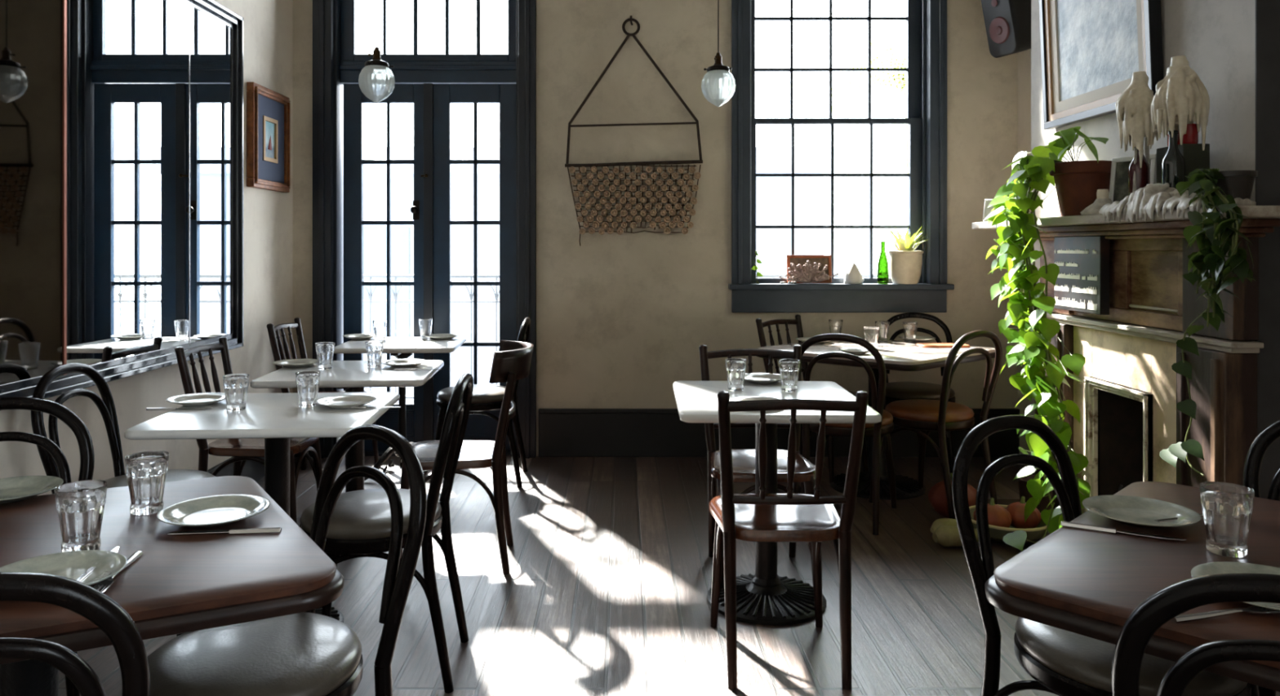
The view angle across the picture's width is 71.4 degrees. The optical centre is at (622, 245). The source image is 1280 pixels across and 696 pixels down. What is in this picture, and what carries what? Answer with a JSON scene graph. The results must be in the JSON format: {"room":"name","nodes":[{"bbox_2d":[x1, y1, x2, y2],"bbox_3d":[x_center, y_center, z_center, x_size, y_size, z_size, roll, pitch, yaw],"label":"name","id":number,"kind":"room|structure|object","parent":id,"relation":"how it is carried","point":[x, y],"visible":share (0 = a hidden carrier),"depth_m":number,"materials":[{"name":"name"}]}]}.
{"room":"restaurant dining room","nodes":[
{"label":"restaurant dining room","id":0,"kind":"room"},
{"bbox_2d":[0,0,293,496],"bbox_3d":[-2.140,-0.560,1.050,0.200,3.720,8.900,0,0,0],"label":"wall","id":1,"kind":"structure","parent":0,"point":[268,24],"depth_m":4.85,"materials":[{"name":"paint"}]},
{"bbox_2d":[0,0,243,399],"bbox_3d":[-2.000,-0.330,3.175,0.080,1.700,2.850,0,0,0],"label":"wall mirror","id":2,"kind":"object","parent":1,"relation":"attached to","point":[122,121],"visible":0.91,"depth_m":3.48,"materials":[{"name":"mirror"}]},
{"bbox_2d":[207,454,294,482],"bbox_3d":[-2.029,1.200,1.035,0.022,0.200,8.870,0,0,0],"label":"baseboard","id":3,"kind":"structure","parent":1,"relation":"attached to","point":[255,470],"depth_m":4.80,"materials":[{"name":"black paint"}]},
{"bbox_2d":[246,81,289,192],"bbox_3d":[-2.014,-0.605,5.080,0.052,0.570,0.520,0,0,0],"label":"framed picture","id":4,"kind":"object","parent":1,"relation":"attached to","point":[268,110],"visible":1,"depth_m":5.04,"materials":[{"name":"brown wood"}]},
{"bbox_2d":[265,120,274,158],"bbox_3d":[-2.026,-0.605,5.080,0.012,0.210,0.160,0,0,0],"label":"painting","id":5,"kind":"object","parent":4,"relation":"attached to","point":[269,125],"depth_m":5.09},
{"bbox_2d":[293,0,1017,456],"bbox_3d":[0.250,-0.560,5.620,4.980,3.720,0.240,0,0,0],"label":"wall","id":6,"kind":"structure","parent":0,"point":[625,317],"depth_m":5.50,"materials":[{"name":"beige paint"}]},
{"bbox_2d":[343,83,433,451],"bbox_3d":[-1.471,0.135,5.563,0.565,2.306,0.119,0,0,0],"label":"door","id":7,"kind":"structure","parent":6,"relation":"in","point":[419,414],"depth_m":5.58,"materials":[{"name":"blue paint"}]},
{"bbox_2d":[312,0,536,458],"bbox_3d":[-1.220,-0.435,5.579,1.370,3.470,0.282,0,0,0],"label":"trim","id":8,"kind":"structure","parent":6,"relation":"attached to","point":[327,87],"depth_m":5.46,"materials":[{"name":"blue paint"}]},
{"bbox_2d":[339,60,515,84],"bbox_3d":[-1.215,-1.091,5.600,1.110,0.136,0.100,0,0,0],"label":"trim","id":9,"kind":"structure","parent":6,"relation":"attached to","point":[404,72],"depth_m":5.57,"materials":[{"name":"blue paint"}]},
{"bbox_2d":[340,0,515,60],"bbox_3d":[-1.215,-1.575,5.600,1.110,0.831,0.044,0,0,0],"label":"window","id":10,"kind":"structure","parent":6,"relation":"in","point":[348,7],"depth_m":5.58,"materials":[{"name":"blue paint"}]},
{"bbox_2d":[433,84,515,451],"bbox_3d":[-0.932,0.135,5.596,0.531,2.306,0.052,0,0,0],"label":"door","id":11,"kind":"structure","parent":6,"relation":"in","point":[479,427],"depth_m":5.58,"materials":[{"name":"blue paint"}]},
{"bbox_2d":[564,15,702,245],"bbox_3d":[0.067,-0.709,5.466,0.846,1.420,0.069,0,0,0],"label":"wall hanging","id":12,"kind":"object","parent":6,"relation":"hanging from","point":[605,169],"depth_m":5.45,"materials":[{"name":"metal"}]},
{"bbox_2d":[538,408,1019,457],"bbox_3d":[0.960,1.153,5.484,2.960,0.295,0.032,0,0,0],"label":"baseboard","id":13,"kind":"structure","parent":6,"relation":"attached to","point":[562,433],"depth_m":5.47,"materials":[{"name":"black paint"}]},
{"bbox_2d":[751,0,922,283],"bbox_3d":[1.335,-0.777,5.622,1.096,2.021,0.085,0,0,0],"label":"window","id":14,"kind":"structure","parent":6,"relation":"in","point":[913,69],"depth_m":5.59,"materials":[{"name":"blue wood"}]},
{"bbox_2d":[731,0,946,284],"bbox_3d":[1.330,-0.838,5.572,1.320,2.165,0.255,0,0,0],"label":"trim","id":15,"kind":"structure","parent":6,"relation":"attached to","point":[933,12],"depth_m":5.46,"materials":[{"name":"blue wood"}]},
{"bbox_2d":[728,283,954,312],"bbox_3d":[1.333,0.322,5.555,1.365,0.177,0.290,0,0,0],"label":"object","id":16,"kind":"structure","parent":6,"relation":"attached to","point":[753,297],"depth_m":5.46,"materials":[{"name":"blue wood"}]},
{"bbox_2d":[778,260,838,283],"bbox_3d":[1.137,0.158,5.435,0.364,0.140,0.058,0,0,0],"label":"coral","id":17,"kind":"object","parent":16,"relation":"on","point":[814,275],"visible":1,"depth_m":5.43},
{"bbox_2d":[786,255,831,283],"bbox_3d":[1.157,0.144,5.530,0.275,0.176,0.035,0,0,0],"label":"picture frame","id":18,"kind":"object","parent":16,"relation":"on","point":[824,260],"visible":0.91,"depth_m":5.53,"materials":[{"name":"brown wood"}]},
{"bbox_2d":[790,257,828,279],"bbox_3d":[1.157,0.145,5.532,0.239,0.139,0.024,0,0,0],"label":"picture","id":19,"kind":"object","parent":18,"relation":"attached to","point":[824,261],"depth_m":5.53},
{"bbox_2d":[877,240,888,284],"bbox_3d":[1.598,0.102,5.470,0.068,0.262,0.068,0,0,0],"label":"bottle","id":20,"kind":"object","parent":16,"relation":"on","point":[882,264],"visible":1,"depth_m":5.45,"materials":[{"name":"green glass"}]},
{"bbox_2d":[884,226,928,284],"bbox_3d":[1.757,0.056,5.480,0.338,0.354,0.212,0,0,0],"label":"potted plant","id":21,"kind":"object","parent":16,"relation":"on","point":[905,264],"visible":1,"depth_m":5.42,"materials":[{"name":"green plant"}]},
{"bbox_2d":[58,456,1279,695],"bbox_3d":[0.250,1.360,1.075,4.980,0.120,9.350,0,0,0],"label":"floor","id":22,"kind":"structure","parent":0,"point":[604,593],"depth_m":3.27,"materials":[{"name":"wood"}]},
{"bbox_2d":[0,396,94,695],"bbox_3d":[-1.548,0.851,2.113,0.424,0.903,0.514,0,0,-18],"label":"bentwood chair","id":23,"kind":"object","parent":22,"relation":"on","point":[82,435],"visible":0.38,"depth_m":2.35,"materials":[{"name":"black wood"}]},
{"bbox_2d":[0,572,150,695],"bbox_3d":[-0.911,0.851,1.289,0.424,0.903,0.514,0,0,-25],"label":"bentwood chair","id":24,"kind":"object","parent":22,"relation":"on","point":[78,597],"visible":1,"depth_m":1.14,"materials":[{"name":"black wood"}]},
{"bbox_2d":[30,363,216,636],"bbox_3d":[-1.635,0.851,3.000,0.514,0.903,0.424,0,0,0],"label":"bentwood chair","id":25,"kind":"object","parent":22,"relation":"on","point":[106,406],"visible":0.36,"depth_m":3.04,"materials":[{"name":"black wood"}]},
{"bbox_2d":[103,469,216,488],"bbox_3d":[-1.590,0.829,3.000,0.420,0.082,0.420,0,0,0],"label":"seat cushion","id":26,"kind":"object","parent":25,"relation":"on","point":[120,480],"depth_m":3.06,"materials":[{"name":"beige leather"}]},
{"bbox_2d":[0,475,344,695],"bbox_3d":[-1.070,0.925,1.625,0.976,0.750,0.823,0,0,-27],"label":"dining table","id":27,"kind":"object","parent":22,"relation":"on","point":[180,584],"visible":0.72,"depth_m":1.54,"materials":[{"name":"brown wood"}]},
{"bbox_2d":[0,475,63,503],"bbox_3d":[-1.346,0.539,1.946,0.206,0.020,0.206,0,0,0],"label":"dinner plate","id":28,"kind":"object","parent":27,"relation":"on","point":[15,489],"visible":0.98,"depth_m":2.00,"materials":[{"name":"grey ceramic"}]},
{"bbox_2d":[0,550,126,586],"bbox_3d":[-0.923,0.539,1.444,0.206,0.020,0.206,0,0,0],"label":"dinner plate","id":29,"kind":"object","parent":27,"relation":"on","point":[72,565],"visible":0.48,"depth_m":1.50,"materials":[{"name":"grey ceramic"}]},
{"bbox_2d":[54,480,107,552],"bbox_3d":[-0.980,0.492,1.609,0.082,0.116,0.082,0,0,0],"label":"drinking glass","id":30,"kind":"object","parent":27,"relation":"on","point":[79,505],"visible":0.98,"depth_m":1.58,"materials":[{"name":"glass"}]},
{"bbox_2d":[124,450,168,515],"bbox_3d":[-0.986,0.492,1.844,0.082,0.116,0.082,0,0,-29],"label":"drinking glass","id":31,"kind":"object","parent":27,"relation":"on","point":[145,471],"visible":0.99,"depth_m":1.82,"materials":[{"name":"glass"}]},
{"bbox_2d":[157,494,270,528],"bbox_3d":[-0.821,0.539,1.791,0.206,0.020,0.206,0,0,0],"label":"dinner plate","id":32,"kind":"object","parent":27,"relation":"on","point":[215,511],"visible":1,"depth_m":1.81,"materials":[{"name":"grey ceramic"}]},
{"bbox_2d":[166,527,281,534],"bbox_3d":[-0.761,0.546,1.701,0.210,0.007,0.016,0,0,-6],"label":"table knife","id":33,"kind":"object","parent":27,"relation":"on","point":[246,531],"visible":1,"depth_m":1.70,"materials":[{"name":"silver metal"}]},
{"bbox_2d":[174,337,322,524],"bbox_3d":[-1.617,0.860,3.900,0.518,0.884,0.437,0,0,0],"label":"chair","id":34,"kind":"object","parent":22,"relation":"on","point":[244,450],"visible":0.51,"depth_m":3.81,"materials":[{"name":"brown wood"}]},
{"bbox_2d":[124,391,399,623],"bbox_3d":[-1.165,0.925,3.000,0.700,0.750,0.680,0,0,-3],"label":"cafe table","id":35,"kind":"object","parent":22,"relation":"on","point":[275,418],"visible":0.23,"depth_m":2.87,"materials":[{"name":"white stone"}]},
{"bbox_2d":[165,392,225,406],"bbox_3d":[-1.478,0.539,3.103,0.206,0.020,0.206,0,0,0],"label":"dinner plate","id":36,"kind":"object","parent":35,"relation":"on","point":[206,398],"visible":0.91,"depth_m":3.13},
{"bbox_2d":[222,373,248,411],"bbox_3d":[-1.297,0.492,2.983,0.082,0.116,0.082,0,0,-23],"label":"drinking glass","id":37,"kind":"object","parent":35,"relation":"on","point":[235,385],"visible":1,"depth_m":2.96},
{"bbox_2d":[295,370,320,407],"bbox_3d":[-1.081,0.492,3.056,0.082,0.116,0.082,0,0,-20],"label":"drinking glass","id":38,"kind":"object","parent":35,"relation":"on","point":[308,382],"visible":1,"depth_m":3.03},
{"bbox_2d":[314,395,377,408],"bbox_3d":[-0.952,0.539,3.057,0.206,0.020,0.206,0,0,0],"label":"dinner plate","id":39,"kind":"object","parent":35,"relation":"on","point":[343,402],"visible":1,"depth_m":3.09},
{"bbox_2d":[147,424,426,695],"bbox_3d":[-0.704,0.851,1.792,0.424,0.903,0.515,0,0,45],"label":"bentwood chair","id":40,"kind":"object","parent":22,"relation":"on","point":[308,653],"visible":0.88,"depth_m":1.77,"materials":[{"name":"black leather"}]},
{"bbox_2d":[147,612,361,695],"bbox_3d":[-0.735,0.829,1.760,0.420,0.082,0.420,0,0,45],"label":"seat cushion","id":41,"kind":"object","parent":40,"relation":"on","point":[304,654],"depth_m":1.71,"materials":[{"name":"black leather"}]},
{"bbox_2d":[266,317,379,470],"bbox_3d":[-1.677,0.860,5.000,0.518,0.884,0.437,0,0,0],"label":"chair","id":42,"kind":"object","parent":22,"relation":"on","point":[278,354],"visible":0.31,"depth_m":5.07,"materials":[{"name":"brown wood"}]},
{"bbox_2d":[250,360,444,555],"bbox_3d":[-1.190,0.925,3.950,0.700,0.750,0.660,0,0,-3],"label":"cafe table","id":43,"kind":"object","parent":22,"relation":"on","point":[353,376],"visible":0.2,"depth_m":3.84,"materials":[{"name":"white stone"}]},
{"bbox_2d":[315,342,334,369],"bbox_3d":[-1.332,0.492,3.978,0.082,0.116,0.082,0,0,-34],"label":"drinking glass","id":44,"kind":"object","parent":43,"relation":"on","point":[325,350],"visible":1,"depth_m":3.95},
{"bbox_2d":[364,340,383,367],"bbox_3d":[-1.132,0.492,4.054,0.082,0.116,0.082,0,0,1],"label":"drinking glass","id":45,"kind":"object","parent":43,"relation":"on","point":[374,348],"visible":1,"depth_m":4.03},
{"bbox_2d":[299,373,473,693],"bbox_3d":[-0.730,0.851,2.752,0.514,0.903,0.424,0,0,-2],"label":"bentwood chair","id":46,"kind":"object","parent":22,"relation":"on","point":[360,526],"visible":0.75,"depth_m":2.59,"materials":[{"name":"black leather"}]},
{"bbox_2d":[299,488,441,540],"bbox_3d":[-0.775,0.829,2.750,0.420,0.082,0.420,0,0,-2],"label":"seat cushion","id":47,"kind":"object","parent":46,"relation":"on","point":[362,514],"depth_m":2.62,"materials":[{"name":"black leather"}]},
{"bbox_2d":[333,337,466,481],"bbox_3d":[-1.260,0.924,5.080,0.660,0.749,0.600,0,0,-3],"label":"cafe table","id":48,"kind":"object","parent":22,"relation":"on","point":[401,348],"visible":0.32,"depth_m":4.99,"materials":[{"name":"white stone"}]},
{"bbox_2d":[400,340,533,574],"bbox_3d":[-0.642,0.858,3.685,0.541,0.888,0.465,0,0,-5],"label":"chair","id":49,"kind":"object","parent":22,"relation":"on","point":[512,362],"visible":0.67,"depth_m":3.52,"materials":[{"name":"brown wood"}]},
{"bbox_2d":[431,317,530,488],"bbox_3d":[-0.775,0.851,4.951,0.515,0.903,0.424,0,0,-1],"label":"bentwood chair","id":50,"kind":"object","parent":22,"relation":"on","point":[486,397],"visible":0.51,"depth_m":4.79,"materials":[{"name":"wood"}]},
{"bbox_2d":[436,384,505,404],"bbox_3d":[-0.820,0.829,4.950,0.420,0.082,0.420,0,0,-1],"label":"seat cushion","id":51,"kind":"object","parent":50,"relation":"on","point":[482,393],"depth_m":4.82,"materials":[{"name":"black leather"}]},
{"bbox_2d":[698,344,815,590],"bbox_3d":[0.540,0.860,3.547,0.437,0.884,0.518,0,0,0],"label":"chair","id":52,"kind":"object","parent":22,"relation":"on","point":[743,460],"visible":0.44,"depth_m":3.67,"materials":[{"name":"brown wood"}]},
{"bbox_2d":[672,381,881,626],"bbox_3d":[0.525,0.925,3.260,0.660,0.750,0.740,0,0,1],"label":"cafe table","id":53,"kind":"object","parent":22,"relation":"on","point":[764,597],"visible":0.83,"depth_m":3.21,"materials":[{"name":"white stone"}]},
{"bbox_2d":[724,358,746,391],"bbox_3d":[0.432,0.492,3.401,0.082,0.116,0.082,0,0,11],"label":"drinking glass","id":54,"kind":"object","parent":53,"relation":"on","point":[735,368],"visible":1,"depth_m":3.37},
{"bbox_2d":[744,373,781,383],"bbox_3d":[0.564,0.539,3.602,0.206,0.020,0.206,0,0,0],"label":"dinner plate","id":55,"kind":"object","parent":53,"relation":"on","point":[756,378],"visible":0.8,"depth_m":3.65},
{"bbox_2d":[778,359,799,391],"bbox_3d":[0.632,0.492,3.382,0.082,0.116,0.082,0,0,5],"label":"drinking glass","id":56,"kind":"object","parent":53,"relation":"on","point":[788,369],"visible":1,"depth_m":3.35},
{"bbox_2d":[709,391,868,689],"bbox_3d":[0.490,0.860,2.793,0.437,0.884,0.518,0,0,0],"label":"chair","id":57,"kind":"object","parent":22,"relation":"on","point":[762,517],"visible":1,"depth_m":2.63,"materials":[{"name":"brown wood"}]},
{"bbox_2d":[755,314,867,483],"bbox_3d":[1.087,0.860,5.133,0.437,0.884,0.518,0,0,-45],"label":"chair","id":58,"kind":"object","parent":22,"relation":"on","point":[797,322],"visible":0.38,"depth_m":5.16,"materials":[{"name":"brown wood"}]},
{"bbox_2d":[800,333,896,535],"bbox_3d":[1.072,0.851,4.269,0.424,0.903,0.515,0,0,23],"label":"bentwood chair","id":59,"kind":"object","parent":22,"relation":"on","point":[881,432],"visible":0.61,"depth_m":4.06,"materials":[{"name":"brown wood"}]},
{"bbox_2d":[816,406,893,428],"bbox_3d":[1.090,0.829,4.310,0.420,0.082,0.420,0,0,23],"label":"seat cushion","id":60,"kind":"object","parent":59,"relation":"on","point":[886,422],"depth_m":4.14,"materials":[{"name":"leather"}]},
{"bbox_2d":[755,337,995,500],"bbox_3d":[1.365,0.925,4.799,1.028,0.750,0.904,0,0,41],"label":"dining table","id":61,"kind":"object","parent":22,"relation":"on","point":[897,355],"visible":0.61,"depth_m":4.65,"materials":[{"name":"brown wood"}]},
{"bbox_2d":[885,312,955,477],"bbox_3d":[1.673,0.851,5.093,0.424,0.903,0.514,0,0,18],"label":"bentwood chair","id":62,"kind":"object","parent":22,"relation":"on","point":[895,391],"visible":0.41,"depth_m":4.97,"materials":[{"name":"black wood"}]},
{"bbox_2d":[885,382,955,399],"bbox_3d":[1.660,0.829,5.050,0.420,0.082,0.420,0,0,18],"label":"seat cushion","id":63,"kind":"object","parent":62,"relation":"on","point":[895,390],"depth_m":4.92,"materials":[{"name":"black leather"}]},
{"bbox_2d":[869,329,1002,519],"bbox_3d":[1.555,0.851,4.413,0.424,0.903,0.515,0,0,-34],"label":"bentwood chair","id":64,"kind":"object","parent":22,"relation":"on","point":[921,417],"visible":0.84,"depth_m":4.29,"materials":[{"name":"brown wood"}]},
{"bbox_2d":[884,399,973,422],"bbox_3d":[1.530,0.829,4.450,0.420,0.082,0.420,0,0,-34],"label":"seat cushion","id":65,"kind":"object","parent":64,"relation":"on","point":[914,410],"depth_m":4.32,"materials":[{"name":"leather"}]},
{"bbox_2d":[928,472,977,518],"bbox_3d":[1.578,1.194,4.255,0.229,0.212,0.232,0,0,-24],"label":"pumpkin","id":66,"kind":"object","parent":22,"relation":"on","point":[937,498],"visible":0.37,"depth_m":4.20,"materials":[{"name":"brown"}]},
{"bbox_2d":[932,525,991,546],"bbox_3d":[1.496,1.255,3.868,0.315,0.089,0.091,0,0,-14],"label":"gourd","id":67,"kind":"object","parent":22,"relation":"on","point":[945,536],"visible":0.48,"depth_m":3.81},
{"bbox_2d":[968,504,1048,543],"bbox_3d":[1.710,1.252,3.970,0.370,0.095,0.370,0,0,0],"label":"wicker bowl","id":68,"kind":"object","parent":22,"relation":"on","point":[997,534],"visible":0.3,"depth_m":3.83,"materials":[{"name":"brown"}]},
{"bbox_2d":[973,497,1012,528],"bbox_3d":[1.636,1.195,3.943,0.159,0.150,0.161,0,0,23],"label":"pumpkin","id":69,"kind":"object","parent":68,"relation":"in","point":[997,516],"visible":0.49,"depth_m":3.88,"materials":[{"name":"orange"}]},
{"bbox_2d":[1005,496,1041,528],"bbox_3d":[1.794,1.198,3.993,0.151,0.143,0.153,0,0,31],"label":"pumpkin","id":70,"kind":"object","parent":68,"relation":"in","point":[1016,510],"visible":0.7,"depth_m":3.94,"materials":[{"name":"orange"}]},
{"bbox_2d":[987,499,1061,545],"bbox_3d":[1.935,1.290,3.850,0.310,0.020,1.300,0,0,0],"label":"hearth stone","id":71,"kind":"object","parent":22,"relation":"on","point":[1002,502],"visible":0.06,"depth_m":4.43,"materials":[{"name":"stone"}]},
{"bbox_2d":[1017,475,1052,513],"bbox_3d":[1.947,1.200,4.199,0.160,0.200,0.160,0,0,0],"label":"plant pot","id":72,"kind":"object","parent":71,"relation":"on","point":[1024,491],"visible":0.2,"depth_m":4.16,"materials":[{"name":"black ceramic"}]},
{"bbox_2d":[951,414,1259,695],"bbox_3d":[1.018,0.851,1.879,0.424,0.903,0.515,0,0,-30],"label":"bentwood chair","id":73,"kind":"object","parent":22,"relation":"on","point":[1061,663],"visible":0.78,"depth_m":1.92,"materials":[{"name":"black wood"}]},
{"bbox_2d":[1014,617,1247,695],"bbox_3d":[1.040,0.829,1.840,0.420,0.082,0.420,0,0,-30],"label":"seat cushion","id":74,"kind":"object","parent":73,"relation":"on","point":[1066,663],"depth_m":1.73,"materials":[{"name":"black leather"}]},
{"bbox_2d":[971,205,1279,514],"bbox_3d":[2.183,0.585,3.895,0.505,1.430,2.070,0,0,0],"label":"mantelpiece","id":75,"kind":"object","parent":22,"relation":"on","point":[1130,414],"visible":0.53,"depth_m":3.59,"materials":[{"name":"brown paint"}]},
{"bbox_2d":[983,126,1111,551],"bbox_3d":[1.916,0.370,3.980,0.548,1.809,1.490,0,0,17],"label":"pothos","id":76,"kind":"object","parent":75,"relation":"on","point":[1077,183],"visible":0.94,"depth_m":3.92,"materials":[{"name":"plant"}]},
{"bbox_2d":[1049,160,1111,216],"bbox_3d":[2.070,-0.252,4.008,0.270,0.243,0.270,0,0,0],"label":"pot","id":77,"kind":"object","parent":75,"relation":"on","point":[1077,183],"depth_m":3.92,"materials":[{"name":"ceramic"}]},
{"bbox_2d":[1053,235,1109,315],"bbox_3d":[2.090,0.128,4.067,0.044,0.345,0.415,0,0,0],"label":"letter board","id":78,"kind":"object","parent":75,"relation":"attached to","point":[1082,281],"visible":0.97,"depth_m":4.01,"materials":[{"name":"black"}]},
{"bbox_2d":[1080,189,1112,214],"bbox_3d":[2.002,-0.183,3.713,0.161,0.105,0.160,0,0,0],"label":"candle holder","id":79,"kind":"object","parent":75,"relation":"on","point":[1102,195],"visible":0.74,"depth_m":3.69,"materials":[{"name":"ceramic"}]},
{"bbox_2d":[971,205,1279,229],"bbox_3d":[2.075,-0.111,3.895,0.290,0.038,2.070,0,0,0],"label":"shelf","id":80,"kind":"object","parent":75,"relation":"attached to","point":[1258,215],"depth_m":3.41,"materials":[{"name":"brown paint"}]},
{"bbox_2d":[1108,154,1156,202],"bbox_3d":[2.155,-0.256,3.766,0.047,0.250,0.200,0,0,-24],"label":"picture frame","id":81,"kind":"object","parent":75,"relation":"on","point":[1118,187],"visible":0.42,"depth_m":3.81,"materials":[{"name":"silver metal"}]},
{"bbox_2d":[1113,159,1151,201],"bbox_3d":[2.157,-0.255,3.767,0.035,0.210,0.160,0,0,-24],"label":"picture","id":82,"kind":"object","parent":81,"relation":"attached to","point":[1121,166],"depth_m":3.81},
{"bbox_2d":[1115,71,1158,195],"bbox_3d":[2.045,-0.410,3.534,0.154,0.560,0.148,0,0,27],"label":"wine bottle","id":83,"kind":"object","parent":75,"relation":"on","point":[1133,106],"visible":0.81,"depth_m":3.50,"materials":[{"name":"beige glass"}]},
{"bbox_2d":[1098,182,1256,224],"bbox_3d":[2.011,-0.159,3.278,0.201,0.146,0.663,0,0,0],"label":"mound","id":84,"kind":"object","parent":75,"relation":"on","point":[1149,198],"visible":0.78,"depth_m":3.26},
{"bbox_2d":[1151,55,1209,188],"bbox_3d":[2.067,-0.418,3.318,0.181,0.575,0.169,0,0,-17],"label":"figurine","id":85,"kind":"object","parent":75,"relation":"on","point":[1180,99],"visible":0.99,"depth_m":3.28,"materials":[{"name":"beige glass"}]},
{"bbox_2d":[1156,143,1209,193],"bbox_3d":[2.130,-0.256,3.388,0.100,0.250,0.170,0,0,0],"label":"storage box","id":86,"kind":"object","parent":75,"relation":"on","point":[1195,157],"visible":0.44,"depth_m":3.30,"materials":[{"name":"black"}]},
{"bbox_2d":[1159,168,1257,476],"bbox_3d":[1.986,0.265,2.958,0.250,1.059,0.543,0,0,19],"label":"trailing plant","id":87,"kind":"object","parent":75,"relation":"on","point":[1215,236],"visible":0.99,"depth_m":2.91,"materials":[{"name":"green plant"}]},
{"bbox_2d":[985,481,1279,692],"bbox_3d":[1.225,0.925,1.480,0.919,0.750,0.919,0,0,45],"label":"dining table","id":88,"kind":"object","parent":22,"relation":"on","point":[1086,583],"visible":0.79,"depth_m":1.48,"materials":[{"name":"brown wood"}]},
{"bbox_2d":[1060,521,1186,541],"bbox_3d":[0.953,0.546,1.700,0.210,0.007,0.016,0,0,29],"label":"table knife","id":89,"kind":"object","parent":88,"relation":"on","point":[1091,527],"visible":1,"depth_m":1.71,"materials":[{"name":"silver metal"}]},
{"bbox_2d":[1082,495,1200,528],"bbox_3d":[1.037,0.539,1.786,0.206,0.020,0.206,0,0,0],"label":"dinner plate","id":90,"kind":"object","parent":88,"relation":"on","point":[1134,511],"visible":0.99,"depth_m":1.81,"materials":[{"name":"grey ceramic"}]},
{"bbox_2d":[1169,604,1279,623],"bbox_3d":[0.901,0.545,1.320,0.200,0.012,0.023,0,0,-12],"label":"fork","id":91,"kind":"object","parent":88,"relation":"on","point":[1197,616],"visible":0.8,"depth_m":1.31,"materials":[{"name":"silver metal"}]},
{"bbox_2d":[1199,481,1254,557],"bbox_3d":[1.083,0.492,1.597,0.082,0.116,0.082,0,0,-22],"label":"drinking glass","id":92,"kind":"object","parent":88,"relation":"on","point":[1227,508],"visible":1,"depth_m":1.57,"materials":[{"name":"glass"}]},
{"bbox_2d":[1191,562,1279,611],"bbox_3d":[1.007,0.539,1.387,0.206,0.020,0.206,0,0,0],"label":"dinner plate","id":93,"kind":"object","parent":88,"relation":"on","point":[1211,568],"visible":0.33,"depth_m":1.46,"materials":[{"name":"grey ceramic"}]},
{"bbox_2d":[1111,573,1279,695],"bbox_3d":[0.943,0.851,1.271,0.424,0.903,0.515,0,0,30],"label":"bentwood chair","id":94,"kind":"object","parent":22,"relation":"on","point":[1166,604],"visible":1,"depth_m":1.13,"materials":[{"name":"black wood"}]},
{"bbox_2d":[1243,420,1279,695],"bbox_3d":[1.597,0.851,1.936,0.424,0.903,0.514,0,0,37],"label":"bentwood chair","id":95,"kind":"object","parent":22,"relation":"on","point":[1256,452],"visible":0.26,"depth_m":2.20,"materials":[{"name":"black wood"}]},
{"bbox_2d":[1017,48,1031,454],"bbox_3d":[2.540,-0.560,1.050,0.200,3.720,8.900,0,0,0],"label":"wall","id":96,"kind":"structure","parent":0,"point":[1024,56],"depth_m":5.41,"materials":[{"name":"paint"}]},
{"bbox_2d":[981,0,1031,57],"bbox_3d":[2.292,-1.312,5.188,0.341,0.417,0.220,0,0,-19],"label":"wall speaker","id":97,"kind":"object","parent":96,"relation":"attached to","point":[1007,23],"visible":0.94,"depth_m":5.10,"materials":[{"name":"black plastic"}]},
{"bbox_2d":[1031,0,1255,475],"bbox_3d":[2.330,-0.560,3.982,0.220,3.720,1.715,0,0,0],"label":"wall","id":98,"kind":"structure","parent":0,"point":[1216,38],"depth_m":3.37,"materials":[{"name":"grey paint"}]},
{"bbox_2d":[1039,0,1163,129],"bbox_3d":[2.167,-1.223,4.110,0.099,1.251,0.940,0,0,0],"label":"painting","id":99,"kind":"object","parent":98,"relation":"attached to","point":[1091,50],"visible":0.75,"depth_m":4.13,"materials":[{"name":"black paint"}]},
{"bbox_2d":[1255,0,1279,499],"bbox_3d":[2.330,-0.560,3.122,0.220,3.720,0.006,0,0,0],"label":"wall","id":100,"kind":"structure","parent":0,"point":[1267,11],"depth_m":3.12,"materials":[{"name":"grey paint"}]},
{"bbox_3d":[2.500,1.390,6.475,23.000,0.140,1.450,0,0,0],"label":"floor","id":101,"kind":"structure","parent":0,"visible":0},
{"bbox_2d":[363,274,891,403],"bbox_3d":[-2.001,0.772,7.050,12.013,1.096,0.028,0,0,0],"label":"balcony railing","id":102,"kind":"object","parent":101,"relation":"on","point":[496,277],"visible":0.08,"depth_m":7.04,"materials":[{"name":"metal"}]},
{"bbox_3d":[0.250,-2.480,1.075,4.980,0.120,9.350,0,0,0],"label":"ceiling","id":103,"kind":"structure","parent":0,"visible":0},
{"bbox_2d":[358,0,395,103],"bbox_3d":[-1.137,-1.540,4.110,0.162,1.761,0.162,0,0,22],"label":"pendant lamp","id":104,"kind":"object","parent":103,"relation":"hanging from","point":[376,81],"visible":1,"depth_m":4.06,"materials":[{"name":"clear glass"}]},
{"bbox_2d":[701,0,735,106],"bbox_3d":[0.455,-1.544,4.250,0.162,1.761,0.162,0,0,25],"label":"pendant lamp","id":105,"kind":"object","parent":103,"relation":"hanging from","point":[717,84],"visible":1,"depth_m":4.20,"materials":[{"name":"clear glass"}]},
{"label":"outside","id":106,"kind":"structure","parent":0,"visible":0},
{"bbox_2d":[363,146,839,403],"bbox_3d":[-4.400,1.875,16.075,15.600,6.850,4.250,0,0,0],"label":"building","id":107,"kind":"structure","parent":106,"point":[773,194],"depth_m":14.20,"materials":[{"name":"grey"}]},
{"bbox_2d":[363,226,409,337],"bbox_3d":[-3.900,0.700,14.175,1.000,2.000,0.050,0,0,0],"label":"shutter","id":108,"kind":"object","parent":107,"relation":"hanging from","point":[375,238],"depth_m":14.15,"materials":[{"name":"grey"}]},
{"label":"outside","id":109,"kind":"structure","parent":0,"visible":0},
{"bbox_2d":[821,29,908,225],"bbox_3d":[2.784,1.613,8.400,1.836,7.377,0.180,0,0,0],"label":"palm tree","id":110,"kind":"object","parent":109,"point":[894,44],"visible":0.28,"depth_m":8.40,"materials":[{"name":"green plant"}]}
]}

